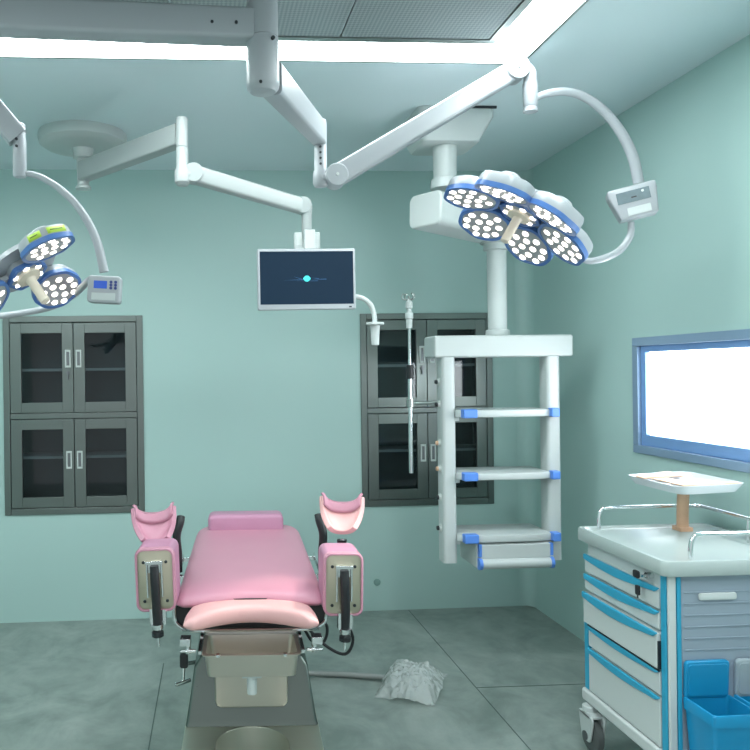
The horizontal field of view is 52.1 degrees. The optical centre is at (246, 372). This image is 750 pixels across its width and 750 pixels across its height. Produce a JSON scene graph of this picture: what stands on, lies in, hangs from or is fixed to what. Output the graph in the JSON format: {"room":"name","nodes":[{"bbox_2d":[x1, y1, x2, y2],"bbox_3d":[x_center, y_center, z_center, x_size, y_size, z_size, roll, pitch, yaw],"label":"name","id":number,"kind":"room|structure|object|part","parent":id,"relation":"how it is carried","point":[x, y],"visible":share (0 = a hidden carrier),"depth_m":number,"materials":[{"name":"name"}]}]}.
{"room":"operating room","nodes":[
{"label":"operating room","id":0,"kind":"room"},
{"bbox_2d":[0,169,524,622],"bbox_3d":[-0.341,0.129,4.678,4.505,2.750,0.120,-1,0,-4],"label":"wall","id":1,"kind":"structure","parent":0,"point":[246,408],"depth_m":4.64,"materials":[{"name":"teal paint"}]},
{"bbox_2d":[2,315,144,515],"bbox_3d":[-1.062,0.259,4.717,0.840,1.204,0.350,-1,0,-4],"label":"cabinet","id":2,"kind":"object","parent":1,"relation":"attached to","point":[73,385],"visible":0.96,"depth_m":4.58,"materials":[{"name":"grey metal"}]},
{"bbox_3d":[-1.246,-0.026,4.561,0.377,0.545,0.024,-1,0,-4],"label":"door","id":3,"kind":"part","parent":2,"relation":"part of","materials":[{"name":"silver metal"}]},
{"bbox_3d":[-1.239,0.553,4.561,0.377,0.535,0.024,-1,0,-4],"label":"door","id":4,"kind":"part","parent":2,"relation":"part of","materials":[{"name":"silver metal"}]},
{"bbox_3d":[-1.088,-0.084,4.555,0.034,0.108,0.008,-1,0,-4],"label":"handle","id":5,"kind":"part","parent":2,"relation":"part of","materials":[{"name":"silver metal"}]},
{"bbox_3d":[-1.080,0.531,4.555,0.034,0.108,0.008,-1,0,-4],"label":"handle","id":6,"kind":"part","parent":2,"relation":"part of","materials":[{"name":"silver metal"}]},
{"bbox_2d":[23,451,125,458],"bbox_3d":[-1.061,0.523,4.757,0.812,0.016,0.250,-1,0,-4],"label":"shelf","id":7,"kind":"object","parent":2,"relation":"attached to","point":[26,454],"depth_m":4.68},
{"bbox_3d":[-1.024,-0.084,4.559,0.034,0.108,0.008,-1,0,-4],"label":"handle","id":8,"kind":"part","parent":2,"relation":"part of","materials":[{"name":"silver metal"}]},
{"bbox_2d":[22,368,136,371],"bbox_3d":[-1.068,-0.017,4.757,0.812,0.016,0.250,-1,0,-4],"label":"shelf","id":9,"kind":"object","parent":2,"relation":"attached to","point":[23,369],"depth_m":4.65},
{"bbox_3d":[-1.016,0.531,4.559,0.034,0.108,0.008,-1,0,-4],"label":"handle","id":10,"kind":"part","parent":2,"relation":"part of","materials":[{"name":"silver metal"}]},
{"bbox_3d":[-0.866,-0.031,4.585,0.377,0.545,0.024,-1,0,-4],"label":"door","id":11,"kind":"part","parent":2,"relation":"part of","materials":[{"name":"silver metal"}]},
{"bbox_3d":[-0.859,0.548,4.585,0.377,0.535,0.024,-1,0,-4],"label":"door","id":12,"kind":"part","parent":2,"relation":"part of","materials":[{"name":"silver metal"}]},
{"bbox_2d":[374,579,380,585],"bbox_3d":[0.813,1.310,4.685,0.044,0.044,0.009,-1,0,-4],"label":"wall outlet","id":13,"kind":"object","parent":1,"relation":"attached to","point":[377,582],"visible":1,"depth_m":4.68,"materials":[{"name":"plastic"}]},
{"bbox_2d":[360,313,493,506],"bbox_3d":[1.122,0.231,4.855,0.840,1.204,0.350,-1,0,-4],"label":"upper cabinet","id":14,"kind":"object","parent":1,"relation":"attached to","point":[387,480],"visible":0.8,"depth_m":4.71,"materials":[{"name":"metal"}]},
{"bbox_3d":[0.937,-0.054,4.698,0.377,0.545,0.024,-1,0,-4],"label":"door","id":15,"kind":"part","parent":14,"relation":"part of","materials":[{"name":"silver metal"}]},
{"bbox_3d":[0.944,0.525,4.698,0.377,0.535,0.024,-1,0,-4],"label":"door","id":16,"kind":"part","parent":14,"relation":"part of","materials":[{"name":"silver metal"}]},
{"bbox_3d":[1.095,-0.112,4.692,0.034,0.108,0.008,-1,0,-4],"label":"handle","id":17,"kind":"part","parent":14,"relation":"part of","materials":[{"name":"silver metal"}]},
{"bbox_3d":[1.103,0.503,4.692,0.034,0.108,0.008,-1,0,-4],"label":"handle","id":18,"kind":"part","parent":14,"relation":"part of","materials":[{"name":"silver metal"}]},
{"bbox_2d":[378,363,474,366],"bbox_3d":[1.115,-0.045,4.895,0.812,0.016,0.250,-1,0,-4],"label":"shelf","id":19,"kind":"object","parent":14,"relation":"attached to","point":[379,364],"depth_m":4.79,"materials":[{"name":"grey metal"}]},
{"bbox_2d":[379,444,475,451],"bbox_3d":[1.123,0.495,4.895,0.812,0.016,0.250,-1,0,-4],"label":"shelf","id":20,"kind":"object","parent":14,"relation":"attached to","point":[382,447],"depth_m":4.83,"materials":[{"name":"grey metal"}]},
{"bbox_3d":[1.167,0.503,4.697,0.034,0.108,0.008,-1,0,-4],"label":"handle","id":21,"kind":"part","parent":14,"relation":"part of","materials":[{"name":"silver metal"}]},
{"bbox_3d":[1.317,-0.059,4.722,0.377,0.545,0.024,-1,0,-4],"label":"door","id":22,"kind":"part","parent":14,"relation":"part of","materials":[{"name":"silver metal"}]},
{"bbox_3d":[1.325,0.521,4.722,0.377,0.535,0.024,-1,0,-4],"label":"door","id":23,"kind":"part","parent":14,"relation":"part of","materials":[{"name":"silver metal"}]},
{"bbox_2d":[514,168,537,608],"bbox_3d":[1.752,0.101,4.707,0.086,2.745,0.086,-1,0,-4],"label":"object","id":24,"kind":"structure","parent":1,"relation":"attached to","point":[524,272],"depth_m":4.73,"materials":[{"name":"teal paint"}]},
{"bbox_2d":[0,606,642,749],"bbox_3d":[-0.199,1.553,1.765,4.625,0.100,5.950,-1,0,-4],"label":"floor","id":25,"kind":"structure","parent":0,"point":[83,684],"depth_m":3.60,"materials":[{"name":"grey tile"}]},
{"bbox_2d":[148,663,163,749],"bbox_3d":[-0.377,1.504,2.630,0.005,0.001,2.500,-1,0,-2],"label":"trim","id":26,"kind":"structure","parent":25,"relation":"on","point":[163,663],"depth_m":3.36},
{"bbox_2d":[131,492,364,749],"bbox_3d":[0.008,0.994,3.256,0.949,1.003,1.520,-1,0,0],"label":"examination table","id":27,"kind":"object","parent":25,"relation":"on","point":[250,587],"visible":1,"depth_m":2.92,"materials":[{"name":"pink leather"}]},
{"bbox_3d":[-0.340,0.769,2.784,0.135,0.220,0.007,-1,0,1],"label":"plate","id":28,"kind":"part","parent":27,"relation":"part of","materials":[{"name":"beige metal"}]},
{"bbox_3d":[-0.337,0.823,2.755,0.043,0.224,0.041,-1,0,15],"label":"locking lever","id":29,"kind":"part","parent":27,"relation":"part of","materials":[{"name":"black rubber"}]},
{"bbox_3d":[-0.289,0.889,3.219,0.040,0.030,0.770,-1,0,0],"label":"rail","id":30,"kind":"part","parent":27,"relation":"part of","materials":[{"name":"silver metal"}]},
{"bbox_3d":[-0.219,1.214,3.065,0.170,0.099,0.028,-1,0,-33],"label":"foot lever","id":31,"kind":"part","parent":27,"relation":"part of","materials":[{"name":"silver metal"}]},
{"bbox_2d":[208,510,282,529],"bbox_3d":[-0.007,0.772,3.876,0.385,0.098,0.130,-1,0,0],"label":"pillow","id":32,"kind":"object","parent":27,"relation":"on","point":[269,519],"depth_m":3.81,"materials":[{"name":"leather"}]},
{"bbox_2d":[176,525,321,607],"bbox_3d":[0.009,0.853,3.427,0.570,0.110,1.178,-1,0,0],"label":"seat cushion","id":33,"kind":"object","parent":27,"relation":"on","point":[233,565],"depth_m":3.12,"materials":[{"name":"pink leather"}]},
{"bbox_3d":[0.014,0.933,2.878,0.601,0.126,0.015,-1,0,0],"label":"chassis trim","id":34,"kind":"part","parent":27,"relation":"part of","materials":[{"name":"pink leather"}]},
{"bbox_2d":[183,599,318,630],"bbox_3d":[0.014,0.909,2.815,0.490,0.070,0.231,-1,0,0],"label":"cushion","id":35,"kind":"object","parent":27,"relation":"on","point":[198,614],"depth_m":2.80,"materials":[{"name":"pink leather"}]},
{"bbox_2d":[202,632,300,694],"bbox_3d":[0.017,1.084,2.781,0.366,0.156,0.245,-1,0,-4],"label":"tray","id":36,"kind":"object","parent":27,"relation":"on","point":[250,656],"depth_m":2.70,"materials":[{"name":"plastic"}]},
{"bbox_3d":[0.017,1.200,2.986,0.285,0.210,0.140,-1,0,0],"label":"fluid tank","id":37,"kind":"part","parent":27,"relation":"part of","materials":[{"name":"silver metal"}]},
{"bbox_3d":[0.019,1.448,3.101,0.530,0.096,1.210,-1,0,0],"label":"plate","id":38,"kind":"part","parent":27,"relation":"part of","materials":[{"name":"silver metal"}]},
{"bbox_3d":[0.311,0.881,3.223,0.040,0.030,0.770,-1,0,0],"label":"rail","id":39,"kind":"part","parent":27,"relation":"part of","materials":[{"name":"silver metal"}]},
{"bbox_2d":[304,622,353,655],"bbox_3d":[0.343,1.112,3.204,0.228,0.182,0.061,-1,0,20],"label":"power cable","id":40,"kind":"object","parent":27,"relation":"attached to","point":[324,644],"visible":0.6,"depth_m":3.20,"materials":[{"name":"black rubber"}]},
{"bbox_3d":[0.387,0.698,3.014,0.052,0.051,0.040,-1,0,0],"label":"crutch knob","id":41,"kind":"part","parent":27,"relation":"part of","materials":[{"name":"black plastic"}]},
{"bbox_3d":[0.358,0.787,2.789,0.133,0.219,0.007,-1,0,-2],"label":"plate","id":42,"kind":"part","parent":27,"relation":"part of","materials":[{"name":"beige metal"}]},
{"bbox_3d":[0.361,0.842,2.761,0.035,0.224,0.044,-1,0,0],"label":"locking lever","id":43,"kind":"part","parent":27,"relation":"part of","materials":[{"name":"metal"}]},
{"bbox_2d":[309,659,447,705],"bbox_3d":[0.599,1.438,3.644,0.696,0.104,0.413,-1,0,24],"label":"mop","id":44,"kind":"object","parent":25,"relation":"on","point":[422,682],"visible":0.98,"depth_m":3.48,"materials":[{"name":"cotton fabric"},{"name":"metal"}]},
{"bbox_2d":[409,611,530,749],"bbox_3d":[1.107,1.485,3.085,0.004,0.001,3.220,-1,0,-3],"label":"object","id":45,"kind":"structure","parent":25,"relation":"attached to","point":[409,611],"depth_m":3.52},
{"bbox_2d":[476,684,573,687],"bbox_3d":[1.479,1.480,3.554,0.798,0.001,0.003,-1,0,-3],"label":"floor seam","id":46,"kind":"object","parent":25,"relation":"attached to","point":[560,684],"depth_m":3.55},
{"bbox_2d":[578,504,749,749],"bbox_3d":[1.611,1.004,2.752,0.573,0.948,0.585,-1,0,-4],"label":"cart","id":47,"kind":"object","parent":25,"relation":"on","point":[659,597],"visible":0.84,"depth_m":2.60,"materials":[{"name":"white plastic"}]},
{"bbox_3d":[1.370,1.128,2.990,0.034,0.266,0.032,-1,0,-4],"label":"corner trim","id":48,"kind":"part","parent":47,"relation":"part of","materials":[{"name":"blue plastic"}]},
{"bbox_3d":[1.354,0.889,2.750,0.012,0.037,0.482,-1,0,-4],"label":"drawer pull","id":49,"kind":"part","parent":47,"relation":"part of","materials":[{"name":"blue plastic"}]},
{"bbox_3d":[1.361,0.817,2.751,0.012,0.035,0.482,-1,0,-4],"label":"drawer pull","id":50,"kind":"part","parent":47,"relation":"part of","materials":[{"name":"blue plastic"}]},
{"bbox_3d":[1.360,0.738,2.751,0.012,0.033,0.482,-1,0,-4],"label":"drawer pull","id":51,"kind":"part","parent":47,"relation":"part of","materials":[{"name":"blue plastic"}]},
{"bbox_3d":[1.373,0.932,2.751,0.034,0.120,0.483,-1,0,-4],"label":"drawer","id":52,"kind":"part","parent":47,"relation":"part of","materials":[{"name":"white plastic"}]},
{"bbox_3d":[1.364,1.012,2.740,0.012,0.022,0.460,-1,0,-4],"label":"drawer pull","id":53,"kind":"part","parent":47,"relation":"part of","materials":[{"name":"blue plastic"}]},
{"bbox_3d":[1.375,0.832,2.751,0.026,0.061,0.483,-1,0,-4],"label":"drawer","id":54,"kind":"part","parent":47,"relation":"part of","materials":[{"name":"white plastic"}]},
{"bbox_3d":[1.374,0.758,2.751,0.026,0.069,0.483,-1,0,-4],"label":"drawer","id":55,"kind":"part","parent":47,"relation":"part of","materials":[{"name":"white plastic"}]},
{"bbox_3d":[1.365,1.103,2.740,0.012,0.029,0.460,-1,0,-4],"label":"drawer pull","id":56,"kind":"part","parent":47,"relation":"part of","materials":[{"name":"blue plastic"}]},
{"bbox_3d":[1.380,1.173,2.740,0.026,0.166,0.461,-1,0,-4],"label":"drawer","id":57,"kind":"part","parent":47,"relation":"part of","materials":[{"name":"white plastic"}]},
{"bbox_3d":[1.379,1.041,2.740,0.026,0.078,0.461,-1,0,-4],"label":"drawer","id":58,"kind":"part","parent":47,"relation":"part of","materials":[{"name":"white plastic"}]},
{"bbox_2d":[578,523,749,576],"bbox_3d":[1.617,0.643,2.752,0.552,0.053,0.585,-1,0,-4],"label":"countertop","id":59,"kind":"structure","parent":47,"relation":"on","point":[660,549],"depth_m":2.69,"materials":[{"name":"plastic"}]},
{"bbox_3d":[1.399,0.966,2.492,0.034,0.589,0.027,-1,0,-4],"label":"corner trim","id":60,"kind":"part","parent":47,"relation":"part of","materials":[{"name":"blue plastic"}]},
{"bbox_3d":[1.626,0.580,2.792,0.434,0.099,0.449,-1,0,-4],"label":"guard rail","id":61,"kind":"part","parent":47,"relation":"part of","materials":[{"name":"silver metal"}]},
{"bbox_3d":[1.423,0.965,2.473,0.014,0.589,0.018,-1,0,-4],"label":"corner trim","id":62,"kind":"part","parent":47,"relation":"part of","materials":[{"name":"blue plastic"}]},
{"bbox_2d":[628,471,742,531],"bbox_3d":[1.691,0.515,2.912,0.270,0.221,0.350,-1,0,-4],"label":"tray","id":63,"kind":"object","parent":47,"relation":"on","point":[722,485],"visible":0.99,"depth_m":2.92,"materials":[{"name":"white plastic"}]},
{"bbox_2d":[637,473,681,481],"bbox_3d":[1.665,0.423,3.030,0.160,0.028,0.070,-1,0,-10],"label":"paper packet","id":64,"kind":"object","parent":63,"relation":"on","point":[677,477],"visible":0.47,"depth_m":3.01,"materials":[{"name":"white paper"}]},
{"bbox_3d":[1.722,0.531,2.961,0.056,0.188,0.076,-1,0,-4],"label":"post","id":65,"kind":"part","parent":63,"relation":"part of","materials":[{"name":"beige plastic"}]},
{"bbox_3d":[1.693,0.429,2.912,0.265,0.041,0.350,-1,0,-4],"label":"tray dish","id":66,"kind":"part","parent":63,"relation":"part of","materials":[{"name":"white plastic"}]},
{"bbox_2d":[670,478,715,486],"bbox_3d":[1.697,0.423,2.852,0.130,0.026,0.100,-1,0,-21],"label":"paper packet","id":67,"kind":"object","parent":63,"relation":"on","point":[692,480],"visible":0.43,"depth_m":2.84,"materials":[{"name":"white paper"}]},
{"bbox_3d":[1.650,0.963,2.492,0.438,0.589,0.016,-1,0,-4],"label":"panel","id":68,"kind":"part","parent":47,"relation":"part of","materials":[{"name":"plastic"}]},
{"bbox_2d":[683,659,749,749],"bbox_3d":[1.516,1.153,2.398,0.161,0.416,0.160,-1,0,-4],"label":"waste bin","id":69,"kind":"object","parent":47,"relation":"attached to","point":[716,720],"visible":1,"depth_m":2.44,"materials":[{"name":"blue plastic"}]},
{"bbox_3d":[1.510,1.008,2.467,0.151,0.126,0.023,-1,0,-4],"label":"lid","id":70,"kind":"part","parent":69,"relation":"part of","materials":[{"name":"blue plastic"}]},
{"bbox_3d":[1.511,1.008,2.458,0.133,0.106,0.010,-1,0,-4],"label":"lid panel","id":71,"kind":"part","parent":69,"relation":"part of","materials":[{"name":"blue plastic"}]},
{"bbox_3d":[1.666,0.574,2.511,0.393,0.090,0.044,-1,0,-9],"label":"guard rail","id":72,"kind":"part","parent":47,"relation":"part of","materials":[{"name":"silver metal"}]},
{"bbox_2d":[733,658,749,706],"bbox_3d":[1.690,1.150,2.409,0.160,0.416,0.160,-1,0,-4],"label":"waste bin","id":73,"kind":"object","parent":47,"relation":"attached to","point":[741,687],"visible":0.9,"depth_m":2.46,"materials":[{"name":"blue plastic"}]},
{"bbox_3d":[1.684,1.006,2.469,0.132,0.106,0.010,-1,0,-4],"label":"lid panel","id":74,"kind":"part","parent":73,"relation":"part of","materials":[{"name":"white plastic"}]},
{"bbox_2d":[0,0,749,170],"bbox_3d":[-0.236,-1.297,1.765,4.625,0.100,5.950,-1,0,-4],"label":"ceiling","id":75,"kind":"structure","parent":0,"point":[620,53],"depth_m":3.36,"materials":[{"name":"teal paint"}]},
{"bbox_2d":[0,99,122,318],"bbox_3d":[-0.903,-0.689,2.772,0.881,1.060,0.589,-1,0,-4],"label":"light","id":76,"kind":"object","parent":75,"relation":"hanging from","point":[28,263],"visible":1,"depth_m":2.69,"materials":[{"name":"white metal"}]},
{"bbox_3d":[-0.912,-0.238,2.644,0.113,0.137,0.166,-1,0,-4],"label":"led panel","id":77,"kind":"part","parent":76,"relation":"part of","materials":[{"name":"white plastic"}]},
{"bbox_3d":[-0.956,-0.997,2.671,0.324,0.358,0.062,-1,0,-15],"label":"spring arm","id":78,"kind":"part","parent":76,"relation":"part of","materials":[{"name":"white metal"}]},
{"bbox_3d":[-0.820,-0.799,2.704,0.048,0.195,0.048,-1,0,-4],"label":"yoke post","id":79,"kind":"part","parent":76,"relation":"part of","materials":[{"name":"white metal"}]},
{"bbox_3d":[-0.791,-0.348,2.706,0.091,0.076,0.130,-1,0,17],"label":"led panel","id":80,"kind":"part","parent":76,"relation":"part of","materials":[{"name":"white plastic"}]},
{"bbox_3d":[-0.767,-0.309,2.705,0.119,0.132,0.092,-1,0,-4],"label":"handle","id":81,"kind":"part","parent":76,"relation":"part of","materials":[{"name":"beige plastic"}]},
{"bbox_3d":[-0.684,-0.426,2.588,0.154,0.076,0.170,-1,0,-4],"label":"led panel","id":82,"kind":"part","parent":76,"relation":"part of","materials":[{"name":"white plastic"}]},
{"bbox_3d":[-0.725,-0.316,2.865,0.151,0.115,0.151,-1,0,-4],"label":"led panel","id":83,"kind":"part","parent":76,"relation":"part of","materials":[{"name":"white plastic"}]},
{"bbox_3d":[-0.515,-0.272,2.688,0.086,0.030,0.003,-1,0,-1],"label":"panel","id":84,"kind":"part","parent":76,"relation":"part of","materials":[{"name":"white plastic"}]},
{"bbox_2d":[37,116,311,238],"bbox_3d":[-0.436,-0.926,3.627,1.453,0.636,0.514,-1,0,30],"label":"boom","id":85,"kind":"object","parent":75,"relation":"attached to","point":[99,149],"visible":1,"depth_m":3.47,"materials":[{"name":"white metal"}]},
{"bbox_3d":[-0.569,-1.044,3.592,0.070,0.102,0.808,-1,0,-43],"label":"extension arm","id":86,"kind":"part","parent":85,"relation":"part of","materials":[{"name":"white metal"}]},
{"bbox_3d":[-0.283,-0.965,3.279,0.068,0.300,0.068,-1,0,-4],"label":"elbow post","id":87,"kind":"part","parent":85,"relation":"part of","materials":[{"name":"white metal"}]},
{"bbox_3d":[0.006,-0.821,3.378,0.544,0.185,0.060,-1,0,-19],"label":"spring arm","id":88,"kind":"part","parent":85,"relation":"part of","materials":[{"name":"white metal"}]},
{"bbox_3d":[0.262,-0.712,3.464,0.082,0.189,0.060,-1,0,-4],"label":"post","id":89,"kind":"part","parent":85,"relation":"part of","materials":[{"name":"white metal"}]},
{"bbox_2d":[257,229,383,344],"bbox_3d":[0.340,-0.388,3.460,0.587,0.532,0.087,-1,0,-4],"label":"monitor","id":90,"kind":"object","parent":85,"relation":"hanging from","point":[306,276],"visible":1,"depth_m":3.42,"materials":[{"name":"white plastic"}]},
{"bbox_3d":[0.242,-0.616,3.466,0.025,0.055,0.005,-1,0,-4],"label":"vent plate","id":91,"kind":"part","parent":90,"relation":"part of","materials":[{"name":"white plastic"}]},
{"bbox_3d":[0.272,-0.426,3.444,0.451,0.280,0.044,-1,0,-4],"label":"casing","id":92,"kind":"part","parent":90,"relation":"part of","materials":[{"name":"white plastic"}]},
{"bbox_2d":[0,0,588,64],"bbox_3d":[-0.212,-1.241,1.622,2.836,0.012,2.686,-1,0,-4],"label":"recessed light","id":93,"kind":"object","parent":75,"relation":"in","point":[541,19],"visible":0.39,"depth_m":2.88,"materials":[{"name":"white plastic"}]},
{"bbox_2d":[114,0,532,43],"bbox_3d":[-0.212,-1.239,1.622,2.452,0.016,2.302,-1,0,-4],"label":"ceiling vent","id":94,"kind":"object","parent":75,"relation":"in","point":[383,21],"visible":0.59,"depth_m":2.64,"materials":[{"name":"silver metal"}]},
{"bbox_3d":[-0.545,-1.237,2.157,0.607,0.012,1.124,-1,0,-4],"label":"panel","id":95,"kind":"part","parent":94,"relation":"part of","materials":[{"name":"grey metal"}]},
{"bbox_3d":[0.071,-1.245,2.196,0.612,0.012,1.124,-1,0,-4],"label":"panel","id":96,"kind":"part","parent":94,"relation":"part of","materials":[{"name":"grey metal"}]},
{"bbox_3d":[-0.212,-1.239,1.622,2.452,0.016,2.302,-1,0,-4],"label":"frame","id":97,"kind":"part","parent":94,"relation":"part of","materials":[{"name":"silver metal"}]},
{"bbox_3d":[0.663,-1.252,2.233,0.559,0.012,1.124,-1,0,-4],"label":"panel","id":98,"kind":"part","parent":94,"relation":"part of","materials":[{"name":"grey metal"}]},
{"bbox_2d":[0,0,658,265],"bbox_3d":[0.129,-0.818,2.607,3.011,0.838,0.598,-1,0,-19],"label":"light","id":99,"kind":"object","parent":75,"relation":"hanging from","point":[534,225],"visible":1,"depth_m":2.74,"materials":[{"name":"white metal"}]},
{"bbox_3d":[-0.555,-1.093,2.321,1.154,0.115,0.085,-1,0,-6],"label":"extension arm","id":100,"kind":"part","parent":99,"relation":"part of","materials":[{"name":"white metal"}]},
{"bbox_3d":[0.180,-0.944,2.677,0.075,0.113,0.556,-1,0,22],"label":"elbow arm","id":101,"kind":"part","parent":99,"relation":"part of","materials":[{"name":"white metal"}]},
{"bbox_3d":[0.288,-0.859,2.945,0.062,0.264,0.062,-1,0,-4],"label":"elbow post","id":102,"kind":"part","parent":99,"relation":"part of","materials":[{"name":"white metal"}]},
{"bbox_3d":[0.695,-0.970,2.930,0.741,0.470,0.066,-1,0,1],"label":"spring arm","id":103,"kind":"part","parent":99,"relation":"part of","materials":[{"name":"white metal"}]},
{"bbox_3d":[0.883,-0.682,2.954,0.183,0.060,0.184,-1,0,-4],"label":"led panel","id":104,"kind":"part","parent":99,"relation":"part of","materials":[{"name":"white plastic"}]},
{"bbox_3d":[0.983,-0.612,3.099,0.157,0.097,0.185,-1,0,-25],"label":"led panel","id":105,"kind":"part","parent":99,"relation":"part of","materials":[{"name":"white plastic"}]},
{"bbox_3d":[0.945,-0.658,2.772,0.178,0.076,0.187,-1,0,-4],"label":"led panel","id":106,"kind":"part","parent":99,"relation":"part of","materials":[{"name":"white plastic"}]},
{"bbox_3d":[1.043,-0.569,2.922,0.116,0.134,0.092,-1,0,-4],"label":"handle","id":107,"kind":"part","parent":99,"relation":"part of","materials":[{"name":"beige plastic"}]},
{"bbox_3d":[1.062,-0.614,2.923,0.123,0.075,0.139,-1,0,-4],"label":"led panel","id":108,"kind":"part","parent":99,"relation":"part of","materials":[{"name":"white plastic"}]},
{"bbox_3d":[1.148,-0.517,3.071,0.144,0.134,0.185,-1,0,-4],"label":"led panel","id":109,"kind":"part","parent":99,"relation":"part of","materials":[{"name":"white plastic"}]},
{"bbox_3d":[1.099,-1.111,2.926,0.071,0.197,0.058,-1,0,-4],"label":"yoke post","id":110,"kind":"part","parent":99,"relation":"part of","materials":[{"name":"white metal"}]},
{"bbox_3d":[1.111,-0.563,2.742,0.152,0.117,0.188,-1,0,-4],"label":"led panel","id":111,"kind":"part","parent":99,"relation":"part of","materials":[{"name":"white plastic"}]},
{"bbox_3d":[1.211,-0.493,2.889,0.135,0.139,0.185,-1,0,-4],"label":"led panel","id":112,"kind":"part","parent":99,"relation":"part of","materials":[{"name":"white plastic"}]},
{"bbox_3d":[1.516,-0.630,2.895,0.086,0.045,0.003,-1,0,20],"label":"panel","id":113,"kind":"part","parent":99,"relation":"part of","materials":[{"name":"white plastic"}]},
{"bbox_2d":[405,105,572,569],"bbox_3d":[1.232,-0.139,3.806,0.871,2.252,0.530,-1,0,-4],"label":"pendant","id":114,"kind":"object","parent":75,"relation":"hanging from","point":[521,545],"visible":0.93,"depth_m":3.79,"materials":[{"name":"white metal"}]},
{"bbox_2d":[401,293,437,472],"bbox_3d":[0.891,0.054,3.864,0.179,0.926,0.075,-1,0,-4],"label":"pole","id":115,"kind":"object","parent":114,"relation":"attached to","point":[409,314],"visible":1,"depth_m":3.85,"materials":[{"name":"silver metal"}]},
{"bbox_3d":[0.839,-0.002,3.860,0.038,0.072,0.038,-1,0,-4],"label":"height knob","id":116,"kind":"part","parent":115,"relation":"part of","materials":[{"name":"black rubber"}]},
{"bbox_3d":[0.902,0.157,3.864,0.160,0.041,0.038,-1,0,-4],"label":"clamp arm","id":117,"kind":"part","parent":115,"relation":"part of","materials":[{"name":"silver metal"}]},
{"bbox_3d":[1.127,-0.769,3.800,0.689,0.194,0.200,-1,0,-36],"label":"swing arm","id":118,"kind":"part","parent":114,"relation":"part of","materials":[{"name":"white metal"}]},
{"bbox_3d":[1.165,0.925,3.752,0.016,0.126,0.058,-1,0,-4],"label":"drawer corner","id":119,"kind":"part","parent":114,"relation":"part of","materials":[{"name":"blue plastic"}]},
{"bbox_2d":[455,407,548,416],"bbox_3d":[1.290,0.206,3.888,0.480,0.036,0.262,-1,0,-4],"label":"shelf","id":120,"kind":"object","parent":114,"relation":"attached to","point":[495,411],"depth_m":3.76,"materials":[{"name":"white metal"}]},
{"bbox_2d":[456,466,549,479],"bbox_3d":[1.294,0.522,3.890,0.480,0.033,0.267,-1,0,-4],"label":"shelf","id":121,"kind":"object","parent":114,"relation":"attached to","point":[501,472],"depth_m":3.78,"materials":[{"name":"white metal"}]},
{"bbox_2d":[456,523,550,542],"bbox_3d":[1.298,0.833,3.893,0.480,0.036,0.272,-1,0,-4],"label":"shelf","id":122,"kind":"object","parent":114,"relation":"attached to","point":[521,532],"depth_m":3.80,"materials":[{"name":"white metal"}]},
{"bbox_3d":[1.339,0.920,3.899,0.390,0.124,0.245,-1,0,-4],"label":"drawer","id":123,"kind":"part","parent":114,"relation":"part of","materials":[{"name":"white metal"}]},
{"bbox_3d":[1.347,0.896,3.769,0.366,0.070,0.018,-1,0,-4],"label":"drawer","id":124,"kind":"part","parent":114,"relation":"part of","materials":[{"name":"white metal"}]},
{"bbox_3d":[1.349,0.957,3.764,0.370,0.052,0.052,-1,0,-4],"label":"drawer pull","id":125,"kind":"part","parent":114,"relation":"part of","materials":[{"name":"white metal"}]},
{"bbox_3d":[1.531,0.920,3.775,0.016,0.126,0.058,-1,0,-4],"label":"drawer corner","id":126,"kind":"part","parent":114,"relation":"part of","materials":[{"name":"blue plastic"}]},
{"bbox_2d":[533,34,749,641],"bbox_3d":[2.034,0.099,1.847,0.120,2.750,5.830,-1,0,-4],"label":"wall","id":127,"kind":"structure","parent":0,"point":[685,267],"depth_m":3.56,"materials":[{"name":"teal paint"}]},
{"bbox_2d":[632,329,749,472],"bbox_3d":[1.964,0.108,2.794,0.122,0.548,1.630,-1,0,-4],"label":"window","id":128,"kind":"structure","parent":127,"relation":"in","point":[691,392],"depth_m":3.19,"materials":[{"name":"white glass"}]},
{"bbox_3d":[1.919,0.103,3.177,0.006,0.418,0.720,-1,0,-4],"label":"pane","id":129,"kind":"part","parent":128,"relation":"part of","materials":[{"name":"white glass"}]}
]}

